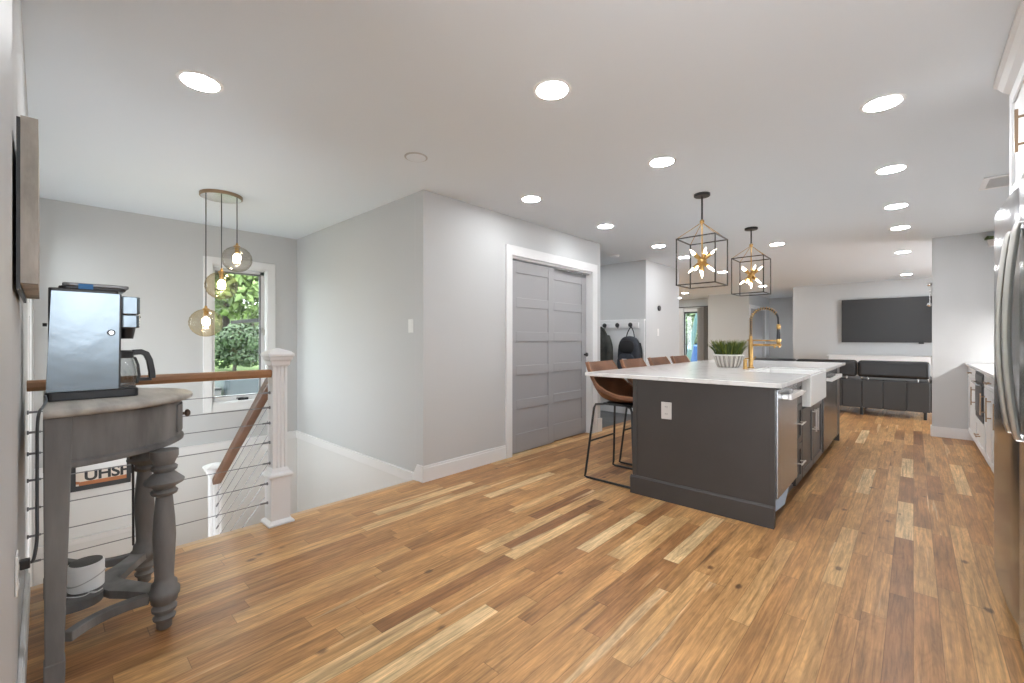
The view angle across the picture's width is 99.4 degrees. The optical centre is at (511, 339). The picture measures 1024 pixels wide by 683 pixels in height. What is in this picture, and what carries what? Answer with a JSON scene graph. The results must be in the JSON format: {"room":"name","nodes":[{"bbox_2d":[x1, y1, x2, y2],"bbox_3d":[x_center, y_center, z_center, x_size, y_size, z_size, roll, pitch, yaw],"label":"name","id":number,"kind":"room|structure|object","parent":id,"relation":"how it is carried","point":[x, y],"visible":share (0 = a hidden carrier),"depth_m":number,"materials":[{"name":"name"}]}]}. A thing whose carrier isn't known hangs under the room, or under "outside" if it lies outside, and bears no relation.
{"room":"open-plan kitchen","nodes":[
{"label":"open-plan kitchen","id":0,"kind":"room"},
{"bbox_2d":[12,0,33,682],"bbox_3d":[-2.915,1.065,1.569,5.170,4.640,1.545,0,0,43],"label":"wall","id":1,"kind":"structure","parent":0,"point":[19,89],"depth_m":1.45,"materials":[{"name":"grey paint"}]},
{"bbox_2d":[0,0,11,682],"bbox_3d":[-0.754,0.035,0.554,0.660,2.300,0.140,0,0,43],"label":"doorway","id":2,"kind":"structure","parent":1,"relation":"in","point":[5,5],"depth_m":0.67,"materials":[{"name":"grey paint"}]},
{"bbox_2d":[15,550,19,597],"bbox_3d":[-1.444,0.680,1.267,0.072,0.115,0.008,0,0,43],"label":"wall outlet","id":3,"kind":"object","parent":1,"relation":"attached to","point":[17,561],"visible":1,"depth_m":1.24,"materials":[{"name":"white plastic"}]},
{"bbox_2d":[17,569,29,682],"bbox_3d":[-1.588,1.120,1.405,1.760,0.130,0.016,0,0,43],"label":"baseboard","id":4,"kind":"structure","parent":1,"relation":"attached to","point":[23,647],"depth_m":1.59,"materials":[{"name":"white paint"}]},
{"bbox_2d":[16,115,39,302],"bbox_3d":[-1.464,-0.349,1.318,0.620,0.441,0.038,0,0,43],"label":"canvas","id":5,"kind":"object","parent":1,"relation":"attached to","point":[27,133],"visible":1,"depth_m":1.11,"materials":[{"name":"canvas"},{"name":"wood"}]},
{"bbox_2d":[28,299,31,586],"bbox_3d":[-3.361,0.704,2.957,2.050,3.243,0.112,0,0,43],"label":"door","id":6,"kind":"structure","parent":1,"relation":"in","point":[29,300],"depth_m":3.37,"materials":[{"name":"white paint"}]},
{"bbox_2d":[34,198,296,585],"bbox_3d":[-3.486,1.065,4.655,0.140,4.640,2.210,0,0,43],"label":"wall","id":7,"kind":"structure","parent":0,"point":[159,259],"depth_m":4.48,"materials":[{"name":"grey paint"}]},
{"bbox_2d":[37,525,131,553],"bbox_3d":[-3.917,1.847,4.064,0.030,0.055,0.753,0,0,43],"label":"trim","id":8,"kind":"structure","parent":7,"relation":"attached to","point":[125,529],"depth_m":4.07,"materials":[{"name":"white paint"}]},
{"bbox_2d":[70,457,131,492],"bbox_3d":[-3.893,1.210,4.097,0.020,0.360,0.463,0,0,43],"label":"framed sign","id":9,"kind":"object","parent":7,"relation":"attached to","point":[117,475],"visible":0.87,"depth_m":4.09,"materials":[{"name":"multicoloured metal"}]},
{"bbox_2d":[34,431,295,478],"bbox_3d":[-3.434,1.171,4.592,0.030,0.088,2.193,0,0,43],"label":"trim ledge","id":10,"kind":"object","parent":7,"relation":"attached to","point":[201,448],"visible":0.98,"depth_m":4.65,"materials":[{"name":"white paint"}]},
{"bbox_2d":[203,256,274,412],"bbox_3d":[-3.147,-0.060,5.007,0.160,1.705,0.723,0,0,43],"label":"window","id":11,"kind":"structure","parent":7,"relation":"in","point":[265,272],"depth_m":4.94,"materials":[{"name":"white paint"}]},
{"bbox_2d":[30,480,415,590],"bbox_3d":[-1.558,1.200,2.863,0.055,0.031,2.190,0,0,43],"label":"trim","id":12,"kind":"structure","parent":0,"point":[411,481],"depth_m":2.79,"materials":[{"name":"brown wood"}]},
{"bbox_2d":[215,305,258,371],"bbox_3d":[-16.186,-0.415,20.422,38.500,5.800,20.000,0,0,43],"label":"lawn","id":13,"kind":"structure","parent":0,"point":[218,326],"depth_m":14.15,"materials":[{"name":"green plant"}]},
{"bbox_2d":[215,386,221,395],"bbox_3d":[-4.193,1.370,5.922,0.340,1.430,0.320,0,0,43],"label":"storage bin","id":14,"kind":"object","parent":13,"relation":"on","point":[217,389],"visible":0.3,"depth_m":5.90,"materials":[{"name":"grey"}]},
{"bbox_2d":[215,272,258,329],"bbox_3d":[-10.093,-2.538,15.039,4.672,4.553,4.814,0,0,43],"label":"tree","id":15,"kind":"object","parent":13,"relation":"on","point":[238,288],"visible":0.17,"depth_m":14.23,"materials":[{"name":"green plant"}]},
{"bbox_2d":[215,323,258,370],"bbox_3d":[-6.582,0.249,10.425,1.387,1.320,1.104,0,0,26],"label":"round bush","id":16,"kind":"object","parent":13,"relation":"on","point":[238,347],"visible":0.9,"depth_m":10.21,"materials":[{"name":"green plant"}]},
{"bbox_2d":[215,378,258,395],"bbox_3d":[-4.024,1.315,6.474,0.600,1.500,0.600,0,0,43],"label":"window pane","id":17,"kind":"object","parent":13,"relation":"on","point":[238,386],"visible":0.07,"depth_m":6.19,"materials":[{"name":"clear glass"}]},
{"bbox_2d":[231,318,258,335],"bbox_3d":[-8.260,-0.345,14.043,1.000,0.860,1.200,0,0,43],"label":"garden shed","id":18,"kind":"object","parent":13,"relation":"on","point":[251,321],"visible":0.19,"depth_m":13.52,"materials":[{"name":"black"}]},
{"bbox_2d":[297,193,414,511],"bbox_3d":[-1.755,1.065,4.627,2.720,4.640,0.100,0,0,43],"label":"wall","id":19,"kind":"structure","parent":0,"point":[356,275],"depth_m":4.39,"materials":[{"name":"grey paint"}]},
{"bbox_2d":[295,430,413,480],"bbox_3d":[-1.767,1.171,4.555,2.520,0.088,0.030,0,0,43],"label":"baseboard","id":20,"kind":"structure","parent":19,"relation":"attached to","point":[392,469],"depth_m":4.31,"materials":[{"name":"white paint"}]},
{"bbox_2d":[408,319,412,332],"bbox_3d":[-0.873,-0.121,3.736,0.072,0.115,0.009,0,0,43],"label":"light switch","id":21,"kind":"object","parent":19,"relation":"attached to","point":[410,321],"visible":1,"depth_m":3.73,"materials":[{"name":"white plastic"}]},
{"bbox_2d":[415,190,599,467],"bbox_3d":[-0.637,-0.035,5.422,2.300,2.440,2.785,0,0,43],"label":"wall","id":22,"kind":"structure","parent":0,"point":[460,246],"depth_m":3.94,"materials":[{"name":"grey paint"}]},
{"bbox_2d":[413,445,505,482],"bbox_3d":[-0.460,1.133,4.021,0.174,0.165,1.006,0,0,43],"label":"baseboard","id":23,"kind":"structure","parent":22,"relation":"attached to","point":[430,472],"depth_m":3.87,"materials":[{"name":"white paint"}]},
{"bbox_2d":[512,261,553,453],"bbox_3d":[0.214,0.176,4.719,0.034,1.998,0.757,0,0,43],"label":"door","id":24,"kind":"structure","parent":22,"relation":"in","point":[533,285],"depth_m":4.70,"materials":[{"name":"grey paint"}]},
{"bbox_2d":[513,259,588,275],"bbox_3d":[0.458,-0.829,4.993,0.061,0.013,1.485,0,0,43],"label":"closet track","id":25,"kind":"object","parent":22,"relation":"attached to","point":[554,268],"visible":0.57,"depth_m":5.06,"materials":[{"name":"silver metal"}]},
{"bbox_2d":[505,244,601,458],"bbox_3d":[0.509,0.113,5.038,0.148,2.149,1.802,0,0,43],"label":"door frame","id":26,"kind":"structure","parent":22,"relation":"attached to","point":[511,251],"depth_m":4.74,"materials":[{"name":"white paint"}]},
{"bbox_2d":[554,270,587,440],"bbox_3d":[0.689,0.176,5.257,0.084,1.998,0.790,0,0,43],"label":"door","id":27,"kind":"structure","parent":22,"relation":"in","point":[570,354],"depth_m":5.28,"materials":[{"name":"grey paint"}]},
{"bbox_2d":[21,0,1019,299],"bbox_3d":[2.974,-1.315,6.308,9.000,0.120,16.500,0,0,43],"label":"ceiling","id":28,"kind":"structure","parent":0,"point":[320,107],"depth_m":2.44,"materials":[{"name":"white paint"}]},
{"bbox_2d":[175,70,223,92],"bbox_3d":[-1.515,-1.252,2.110,0.192,0.005,0.192,0,0,43],"label":"recessed light","id":29,"kind":"object","parent":28,"relation":"in","point":[199,81],"visible":1,"depth_m":2.10,"materials":[{"name":"white paint"}]},
{"bbox_2d":[199,189,242,325],"bbox_3d":[-2.517,-0.642,3.753,0.362,1.226,0.437,0,0,43],"label":"cluster","id":30,"kind":"object","parent":28,"relation":"hanging from","point":[222,196],"visible":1,"depth_m":3.73,"materials":[{"name":"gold metal"}]},
{"bbox_2d":[404,152,427,161],"bbox_3d":[-0.658,-1.249,2.976,0.156,0.012,0.156,0,0,43],"label":"smoke detector","id":31,"kind":"object","parent":28,"relation":"attached to","point":[411,156],"visible":1,"depth_m":2.96,"materials":[{"name":"white paint"}]},
{"bbox_2d":[521,195,541,202],"bbox_3d":[0.172,-1.252,3.860,0.192,0.005,0.192,0,0,43],"label":"recessed light","id":32,"kind":"object","parent":28,"relation":"in","point":[531,198],"visible":1,"depth_m":3.84,"materials":[{"name":"white plastic"}]},
{"bbox_2d":[533,78,570,100],"bbox_3d":[0.202,-1.252,2.177,0.192,0.005,0.192,0,0,43],"label":"recessed light","id":33,"kind":"object","parent":28,"relation":"in","point":[552,89],"visible":1,"depth_m":2.17,"materials":[{"name":"white"}]},
{"bbox_2d":[597,224,613,228],"bbox_3d":[1.031,-1.252,4.781,0.192,0.005,0.192,0,0,43],"label":"recessed light","id":34,"kind":"object","parent":28,"relation":"in","point":[603,226],"visible":1,"depth_m":4.78,"materials":[{"name":"white plastic"}]},
{"bbox_2d":[648,156,675,166],"bbox_3d":[1.056,-1.252,3.056,0.192,0.005,0.192,0,0,43],"label":"recessed light","id":35,"kind":"object","parent":28,"relation":"in","point":[663,161],"visible":1,"depth_m":3.04,"materials":[{"name":"white"}]},
{"bbox_2d":[676,192,727,288],"bbox_3d":[1.634,-0.860,3.733,0.325,0.789,0.325,0,0,43],"label":"cage pendant","id":36,"kind":"object","parent":28,"relation":"hanging from","point":[701,261],"visible":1,"depth_m":3.72,"materials":[{"name":"black metal"}]},
{"bbox_2d":[731,227,770,295],"bbox_3d":[2.680,-0.882,4.863,0.325,0.744,0.325,0,0,43],"label":"cage pendant","id":37,"kind":"object","parent":28,"relation":"hanging from","point":[751,275],"visible":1,"depth_m":4.85,"materials":[{"name":"black metal"}]},
{"bbox_2d":[859,93,906,112],"bbox_3d":[1.963,-1.252,2.298,0.192,0.005,0.192,0,0,43],"label":"recessed light","id":38,"kind":"object","parent":28,"relation":"in","point":[884,102],"visible":1,"depth_m":2.29,"materials":[{"name":"white plastic"}]},
{"bbox_2d":[874,164,908,173],"bbox_3d":[2.784,-1.252,3.187,0.192,0.005,0.192,0,0,43],"label":"recessed light","id":39,"kind":"object","parent":28,"relation":"in","point":[897,167],"visible":1,"depth_m":3.18,"materials":[{"name":"white"}]},
{"bbox_2d":[883,203,909,208],"bbox_3d":[3.599,-1.252,4.068,0.192,0.005,0.192,0,0,43],"label":"recessed light","id":40,"kind":"object","parent":28,"relation":"in","point":[899,205],"visible":1,"depth_m":4.06,"materials":[{"name":"white plastic"}]},
{"bbox_2d":[889,225,910,229],"bbox_3d":[4.333,-1.252,4.846,0.192,0.005,0.192,0,0,43],"label":"recessed light","id":41,"kind":"object","parent":28,"relation":"in","point":[905,226],"visible":1,"depth_m":4.82,"materials":[{"name":"white"}]},
{"bbox_2d":[979,174,1008,190],"bbox_3d":[3.851,-1.251,3.426,0.204,0.008,0.380,0,0,43],"label":"ceiling vent","id":42,"kind":"object","parent":28,"relation":"in","point":[998,181],"visible":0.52,"depth_m":3.44,"materials":[{"name":"white paint"}]},
{"bbox_2d":[26,406,1023,682],"bbox_3d":[2.974,1.310,6.308,9.000,0.250,16.500,0,0,43],"label":"floor","id":43,"kind":"structure","parent":0,"point":[877,566],"depth_m":2.09,"materials":[{"name":"brown wood"}]},
{"bbox_2d":[43,388,192,682],"bbox_3d":[-1.714,0.713,1.917,0.860,0.945,0.486,0,0,43],"label":"console table","id":44,"kind":"object","parent":43,"relation":"on","point":[84,432],"visible":0.93,"depth_m":1.70,"materials":[{"name":"grey wood"}]},
{"bbox_2d":[20,282,140,569],"bbox_3d":[-1.584,0.221,1.641,0.300,0.904,0.757,0,0,-43],"label":"coffee maker","id":45,"kind":"object","parent":44,"relation":"on","point":[87,323],"visible":0.99,"depth_m":1.75,"materials":[{"name":"silver plastic"}]},
{"bbox_2d":[121,328,135,338],"bbox_3d":[-1.704,-0.029,1.914,0.100,0.046,0.068,0,0,43],"label":"basket","id":46,"kind":"object","parent":45,"relation":"on","point":[126,333],"depth_m":1.89,"materials":[{"name":"black plastic"}]},
{"bbox_2d":[120,349,155,385],"bbox_3d":[-1.698,0.121,1.920,0.124,0.160,0.188,0,0,43],"label":"coffee carafe","id":47,"kind":"object","parent":45,"relation":"on","point":[124,353],"visible":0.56,"depth_m":1.94,"materials":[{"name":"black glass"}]},
{"bbox_2d":[66,555,105,597],"bbox_3d":[-1.751,0.970,1.785,0.149,0.110,0.122,0,0,43],"label":"pot","id":48,"kind":"object","parent":44,"relation":"on","point":[85,574],"visible":0.96,"depth_m":1.76,"materials":[{"name":"white ceramic"}]},
{"bbox_2d":[66,553,151,614],"bbox_3d":[-1.725,1.041,1.841,0.492,0.032,0.320,0,0,43],"label":"shelf","id":49,"kind":"object","parent":44,"relation":"attached to","point":[115,586],"depth_m":1.78,"materials":[{"name":"grey wood"}]},
{"bbox_2d":[130,456,134,545],"bbox_3d":[-1.813,0.719,2.022,0.020,0.533,0.135,0,0,-8],"label":"hanging cord","id":50,"kind":"object","parent":44,"relation":"hanging from","point":[132,465],"visible":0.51,"depth_m":2.08,"materials":[{"name":"black plastic"}]},
{"bbox_2d":[27,348,294,563],"bbox_3d":[-1.873,0.618,2.459,0.156,1.132,1.169,0,0,43],"label":"balustrade","id":51,"kind":"object","parent":43,"relation":"on","point":[277,474],"visible":0.94,"depth_m":2.77,"materials":[{"name":"white paint"}]},
{"bbox_2d":[584,360,632,488],"bbox_3d":[0.960,0.685,3.757,0.519,1.000,0.495,0,0,43],"label":"bar stool","id":52,"kind":"object","parent":43,"relation":"on","point":[619,392],"visible":0.67,"depth_m":3.79,"materials":[{"name":"brown leather"}]},
{"bbox_2d":[619,358,646,465],"bbox_3d":[1.367,0.685,4.198,0.519,1.000,0.495,0,0,43],"label":"bar stool","id":53,"kind":"object","parent":43,"relation":"on","point":[639,362],"visible":0.19,"depth_m":4.20,"materials":[{"name":"brown leather"}]},
{"bbox_2d":[647,356,670,365],"bbox_3d":[1.774,0.685,4.638,0.519,1.000,0.495,0,0,43],"label":"bar stool","id":54,"kind":"object","parent":43,"relation":"on","point":[653,361],"visible":0.09,"depth_m":4.80,"materials":[{"name":"brown leather"}]},
{"bbox_2d":[670,355,690,363],"bbox_3d":[2.175,0.685,5.072,0.519,1.000,0.495,0,0,43],"label":"bar stool","id":55,"kind":"object","parent":43,"relation":"on","point":[675,359],"visible":0.12,"depth_m":5.24,"materials":[{"name":"brown leather"}]},
{"bbox_2d":[630,367,839,529],"bbox_3d":[2.404,0.743,4.235,1.014,0.890,3.278,0,0,43],"label":"kitchen island","id":56,"kind":"object","parent":43,"relation":"on","point":[716,454],"visible":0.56,"depth_m":3.02,"materials":[{"name":"grey paint"}]},
{"bbox_2d":[661,402,671,419],"bbox_3d":[1.136,0.520,3.193,0.078,0.125,0.008,0,0,43],"label":"wall outlet","id":57,"kind":"object","parent":56,"relation":"attached to","point":[666,407],"visible":1,"depth_m":3.19,"materials":[{"name":"grey plastic"}]},
{"bbox_2d":[585,360,844,388],"bbox_3d":[2.294,0.285,4.409,1.430,0.030,3.412,0,0,43],"label":"island countertop","id":58,"kind":"structure","parent":56,"relation":"on","point":[706,371],"depth_m":3.60,"materials":[{"name":"white stone"}]},
{"bbox_2d":[707,339,747,366],"bbox_3d":[2.165,0.131,4.343,0.385,0.276,0.396,0,0,43],"label":"potted grass","id":59,"kind":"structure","parent":58,"relation":"on","point":[729,354],"depth_m":4.25,"materials":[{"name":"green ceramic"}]},
{"bbox_2d":[743,358,750,368],"bbox_3d":[2.182,0.216,4.030,0.074,0.106,0.043,0,0,43],"label":"soap dispenser","id":60,"kind":"object","parent":58,"relation":"on","point":[745,359],"visible":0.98,"depth_m":4.03,"materials":[{"name":"gold metal"}]},
{"bbox_2d":[747,307,781,367],"bbox_3d":[2.394,-0.024,4.116,0.285,0.586,0.095,0,0,43],"label":"kitchen faucet","id":61,"kind":"object","parent":58,"relation":"on","point":[750,340],"visible":1,"depth_m":4.14,"materials":[{"name":"gold metal"}]},
{"bbox_2d":[752,368,825,406],"bbox_3d":[2.463,0.410,3.892,0.482,0.251,0.832,0,0,43],"label":"farmhouse sink","id":62,"kind":"object","parent":58,"relation":"in","point":[815,386],"visible":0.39,"depth_m":3.70,"materials":[{"name":"white ceramic"}]},
{"bbox_2d":[776,383,802,510],"bbox_3d":[1.884,0.742,2.979,0.136,0.877,0.617,0,0,43],"label":"dishwasher","id":63,"kind":"object","parent":43,"relation":"on","point":[786,397],"visible":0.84,"depth_m":2.91,"materials":[{"name":"silver metal"}]},
{"bbox_2d":[822,368,841,452],"bbox_3d":[3.301,0.742,4.511,0.136,0.877,0.995,0,0,43],"label":"dishwasher","id":64,"kind":"object","parent":43,"relation":"on","point":[829,403],"visible":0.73,"depth_m":4.42,"materials":[{"name":"silver metal"}]},
{"bbox_2d":[754,358,931,419],"bbox_3d":[5.588,0.755,7.466,2.365,0.860,0.950,0,0,43],"label":"sofa","id":65,"kind":"object","parent":43,"relation":"on","point":[888,385],"visible":0.65,"depth_m":6.70,"materials":[{"name":"grey fabric"}]},
{"bbox_2d":[754,358,795,360],"bbox_3d":[4.716,0.455,7.789,0.645,0.260,0.240,0,0,43],"label":"cushion","id":66,"kind":"object","parent":65,"relation":"on","point":[770,359],"depth_m":7.67,"materials":[{"name":"black leather"}]},
{"bbox_2d":[796,359,857,375],"bbox_3d":[5.266,0.455,7.280,0.825,0.260,0.240,0,0,43],"label":"cushion","id":67,"kind":"object","parent":65,"relation":"on","point":[850,368],"depth_m":7.02,"materials":[{"name":"black leather"}]},
{"bbox_2d":[841,376,860,378],"bbox_3d":[5.548,0.693,7.584,0.825,0.135,0.830,0,0,43],"label":"seat cushion","id":68,"kind":"object","parent":65,"relation":"on","point":[843,377],"depth_m":7.23,"materials":[{"name":"grey fabric"}]},
{"bbox_2d":[858,360,929,379],"bbox_3d":[5.883,0.455,6.709,0.835,0.260,0.240,0,0,43],"label":"cushion","id":69,"kind":"object","parent":65,"relation":"on","point":[917,370],"depth_m":6.60,"materials":[{"name":"grey fabric"}]},
{"bbox_2d":[861,377,928,382],"bbox_3d":[6.165,0.693,7.014,0.835,0.135,0.830,0,0,43],"label":"seat cushion","id":70,"kind":"object","parent":65,"relation":"on","point":[863,378],"depth_m":6.87,"materials":[{"name":"black fabric"}]},
{"bbox_2d":[827,354,931,380],"bbox_3d":[8.230,0.755,8.529,3.300,0.860,0.400,0,0,43],"label":"media console","id":71,"kind":"object","parent":43,"relation":"on","point":[857,358],"visible":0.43,"depth_m":8.86,"materials":[{"name":"white paint"}]},
{"bbox_2d":[967,367,975,442],"bbox_3d":[5.365,0.743,4.593,0.757,0.884,0.831,0,0,43],"label":"base cabinet","id":72,"kind":"object","parent":43,"relation":"on","point":[971,372],"visible":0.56,"depth_m":4.84,"materials":[{"name":"white paint"}]},
{"bbox_2d":[974,416,983,455],"bbox_3d":[4.832,0.743,4.016,0.757,0.884,0.739,0,0,43],"label":"base cabinet","id":73,"kind":"object","parent":43,"relation":"on","point":[979,435],"visible":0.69,"depth_m":4.25,"materials":[{"name":"white paint"}]},
{"bbox_2d":[971,371,983,423],"bbox_3d":[4.561,0.547,4.247,0.060,0.455,0.670,0,0,43],"label":"microwave","id":74,"kind":"object","parent":73,"relation":"in","point":[979,377],"visible":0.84,"depth_m":4.17,"materials":[{"name":"black metal"}]},
{"bbox_2d":[979,375,993,472],"bbox_3d":[4.275,0.743,3.414,0.757,0.884,0.899,0,0,43],"label":"base cabinet","id":75,"kind":"object","parent":43,"relation":"on","point":[988,382],"visible":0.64,"depth_m":3.76,"materials":[{"name":"white paint"}]},
{"bbox_2d":[992,404,993,429],"bbox_3d":[3.378,0.743,2.445,0.757,0.884,1.739,0,0,43],"label":"base cabinet","id":76,"kind":"object","parent":43,"relation":"on","point":[992,404],"visible":0.02,"depth_m":3.29,"materials":[{"name":"white paint"}]},
{"bbox_2d":[965,363,993,378],"bbox_3d":[4.227,0.285,3.355,0.749,0.030,4.227,0,0,43],"label":"countertop","id":77,"kind":"structure","parent":76,"relation":"on","point":[987,369],"depth_m":4.26,"materials":[{"name":"white stone"}]},
{"bbox_2d":[994,173,1023,651],"bbox_3d":[2.248,0.298,1.425,0.896,1.766,1.245,0,0,43],"label":"refrigerator","id":78,"kind":"object","parent":43,"relation":"on","point":[1009,220],"visible":1,"depth_m":1.68,"materials":[{"name":"grey metal"}]},
{"bbox_2d":[600,260,678,365],"bbox_3d":[1.715,-0.035,8.017,2.230,2.440,1.300,0,0,43],"label":"wall","id":79,"kind":"structure","parent":0,"point":[634,289],"depth_m":7.12,"materials":[{"name":"grey paint"}]},
{"bbox_2d":[600,322,638,328],"bbox_3d":[1.539,-0.233,7.200,1.180,0.095,0.078,0,0,43],"label":"hook rail","id":80,"kind":"object","parent":79,"relation":"attached to","point":[629,324],"visible":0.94,"depth_m":7.01,"materials":[{"name":"white paint"}]},
{"bbox_2d":[600,327,612,360],"bbox_3d":[1.471,0.207,7.142,0.473,0.857,0.207,0,0,43],"label":"jacket","id":81,"kind":"object","parent":80,"relation":"hanging from","point":[606,347],"visible":0.46,"depth_m":7.06,"materials":[{"name":"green fabric"}]},
{"bbox_2d":[617,327,642,368],"bbox_3d":[1.821,0.183,6.784,0.427,0.781,0.236,0,0,43],"label":"backpack","id":82,"kind":"object","parent":80,"relation":"hanging from","point":[629,347],"visible":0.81,"depth_m":6.70,"materials":[{"name":"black fabric"}]},
{"bbox_2d":[600,329,639,402],"bbox_3d":[1.297,0.440,7.506,2.110,1.490,0.018,0,0,43],"label":"panel","id":83,"kind":"object","parent":79,"relation":"attached to","point":[616,335],"visible":0.14,"depth_m":7.11,"materials":[{"name":"white paint"}]},
{"bbox_2d":[600,319,644,413],"bbox_3d":[1.296,0.427,7.492,2.128,1.515,0.040,0,0,43],"label":"frame","id":84,"kind":"object","parent":79,"relation":"attached to","point":[609,408],"visible":0.27,"depth_m":6.96,"materials":[{"name":"white paint"}]},
{"bbox_2d":[679,298,707,311],"bbox_3d":[5.271,-0.035,13.753,2.460,2.440,0.150,0,0,43],"label":"wall","id":85,"kind":"structure","parent":0,"point":[691,302],"depth_m":13.36,"materials":[{"name":"grey paint"}]},
{"bbox_2d":[684,308,696,354],"bbox_3d":[5.559,0.105,13.425,0.650,2.146,0.100,0,0,43],"label":"window","id":86,"kind":"structure","parent":85,"relation":"in","point":[686,311],"depth_m":13.59,"materials":[{"name":"white paint"}]},
{"bbox_3d":[5.512,-1.010,13.314,1.420,0.070,0.162,0,0,43],"label":"curtain rod","id":87,"kind":"object","parent":85,"relation":"attached to","visible":0},
{"bbox_2d":[679,308,683,355],"bbox_3d":[5.163,0.085,13.578,0.380,2.140,0.066,0,0,43],"label":"door frame","id":88,"kind":"structure","parent":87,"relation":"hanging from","point":[681,310],"depth_m":13.48,"materials":[{"name":"white paint"}]},
{"bbox_2d":[697,307,703,360],"bbox_3d":[5.691,0.085,13.089,0.200,2.140,0.065,0,0,43],"label":"curtain","id":89,"kind":"object","parent":87,"relation":"hanging from","point":[700,310],"visible":0.66,"depth_m":13.08,"materials":[{"name":"grey fabric"}]},
{"bbox_2d":[704,307,707,359],"bbox_3d":[5.835,0.085,12.861,0.300,2.140,0.065,0,0,43],"label":"curtain","id":90,"kind":"object","parent":87,"relation":"hanging from","point":[705,308],"visible":0.27,"depth_m":12.92,"materials":[{"name":"grey fabric"}]},
{"bbox_2d":[714,356,743,366],"bbox_3d":[2.166,0.213,4.344,0.269,0.112,0.269,0,0,43],"label":"bowl","id":91,"kind":"object","parent":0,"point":[721,361],"depth_m":4.25,"materials":[{"name":"grey ceramic"}]},
{"bbox_2d":[708,293,768,359],"bbox_3d":[6.640,-0.035,12.656,1.040,2.440,2.200,0,0,43],"label":"wall","id":92,"kind":"structure","parent":0,"point":[728,314],"depth_m":11.91,"materials":[{"name":"grey paint"}]},
{"bbox_2d":[751,309,762,358],"bbox_3d":[6.827,0.163,12.191,0.047,2.025,1.510,0,0,43],"label":"door","id":93,"kind":"structure","parent":92,"relation":"in","point":[757,319],"depth_m":12.32,"materials":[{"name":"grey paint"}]},
{"bbox_2d":[749,304,765,357],"bbox_3d":[6.884,0.118,12.138,0.022,2.133,1.710,0,0,43],"label":"door frame","id":94,"kind":"structure","parent":92,"relation":"attached to","point":[750,305],"depth_m":11.97,"materials":[{"name":"white paint"}]},
{"bbox_2d":[769,297,792,357],"bbox_3d":[8.207,-0.035,12.774,1.100,2.440,0.100,0,0,43],"label":"wall","id":95,"kind":"structure","parent":0,"point":[783,306],"depth_m":12.87,"materials":[{"name":"grey paint"}]},
{"bbox_2d":[793,277,931,359],"bbox_3d":[9.314,-0.035,9.774,4.600,2.440,2.800,0,0,43],"label":"wall","id":96,"kind":"structure","parent":0,"point":[817,310],"depth_m":9.76,"materials":[{"name":"grey paint"}]},
{"bbox_2d":[842,296,931,343],"bbox_3d":[7.934,-0.401,9.085,1.650,0.958,0.084,0,0,43],"label":"television","id":97,"kind":"object","parent":96,"relation":"attached to","point":[900,319],"visible":0.79,"depth_m":9.10,"materials":[{"name":"black plastic"}]},
{"bbox_2d":[932,231,993,428],"bbox_3d":[5.639,-0.035,5.014,1.130,2.440,0.120,0,0,43],"label":"wall","id":98,"kind":"structure","parent":0,"point":[962,265],"depth_m":5.20,"materials":[{"name":"grey paint"}]},
{"bbox_2d":[927,283,931,306],"bbox_3d":[5.200,-0.565,5.407,0.048,0.298,0.060,0,0,43],"label":"wall sconce","id":99,"kind":"object","parent":98,"relation":"attached to","point":[929,304],"visible":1,"depth_m":5.40,"materials":[{"name":"silver metal"}]},
{"bbox_2d":[930,425,973,440],"bbox_3d":[5.344,1.124,5.274,0.372,0.128,0.139,0,0,43],"label":"baseboard","id":100,"kind":"structure","parent":98,"relation":"attached to","point":[955,433],"depth_m":5.23,"materials":[{"name":"white paint"}]},
{"bbox_2d":[984,236,993,246],"bbox_3d":[5.516,-1.139,4.959,0.166,0.124,0.158,0,0,43],"label":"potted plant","id":101,"kind":"object","parent":98,"relation":"attached to","point":[990,241],"visible":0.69,"depth_m":4.96,"materials":[{"name":"green plant"}]},
{"bbox_3d":[9.232,1.345,17.343,18.000,0.280,22.000,0,0,43],"label":"patio","id":102,"kind":"object","parent":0,"visible":0},
{"bbox_2d":[686,321,696,355],"bbox_3d":[7.301,0.246,18.074,2.153,2.124,1.592,0,0,-23],"label":"bush","id":103,"kind":"object","parent":102,"relation":"on","point":[688,333],"visible":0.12,"depth_m":17.72,"materials":[{"name":"green plant"}]},
{"bbox_2d":[686,313,696,332],"bbox_3d":[10.147,-0.526,25.242,3.703,3.669,3.906,0,0,43],"label":"tree","id":104,"kind":"object","parent":102,"relation":"on","point":[690,317],"visible":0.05,"depth_m":23.69,"materials":[{"name":"green plant"}]},
{"bbox_2d":[687,313,696,360],"bbox_3d":[6.369,0.045,15.360,0.623,2.320,0.155,0,0,0],"label":"paddle board","id":105,"kind":"object","parent":102,"relation":"on","point":[694,329],"visible":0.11,"depth_m":15.34,"materials":[{"name":"teal plastic"}]},
{"bbox_2d":[687,345,696,361],"bbox_3d":[7.336,0.695,16.781,0.820,1.020,1.000,0,0,43],"label":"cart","id":106,"kind":"object","parent":102,"relation":"on","point":[694,352],"visible":0.1,"depth_m":16.48,"materials":[{"name":"blue"}]},
{"bbox_3d":[2.904,-0.035,1.298,0.100,2.440,9.050,0,0,43],"label":"wall","id":107,"kind":"structure","parent":0,"visible":0},
{"bbox_2d":[993,0,1023,195],"bbox_3d":[2.289,-0.954,1.383,0.907,0.598,1.230,0,0,43],"label":"upper cabinet","id":108,"kind":"object","parent":107,"relation":"attached to","point":[1009,79],"visible":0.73,"depth_m":1.92,"materials":[{"name":"white paint"}]},
{"bbox_3d":[-2.530,1.980,3.771,2.465,1.210,2.210,0,0,43],"label":"floor","id":109,"kind":"structure","parent":0,"visible":0},
{"bbox_2d":[202,378,267,536],"bbox_3d":[-2.130,1.273,3.387,1.548,2.103,0.156,0,0,43],"label":"balustrade","id":110,"kind":"object","parent":109,"relation":"on","point":[215,484],"visible":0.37,"depth_m":3.55,"materials":[{"name":"white paint"}]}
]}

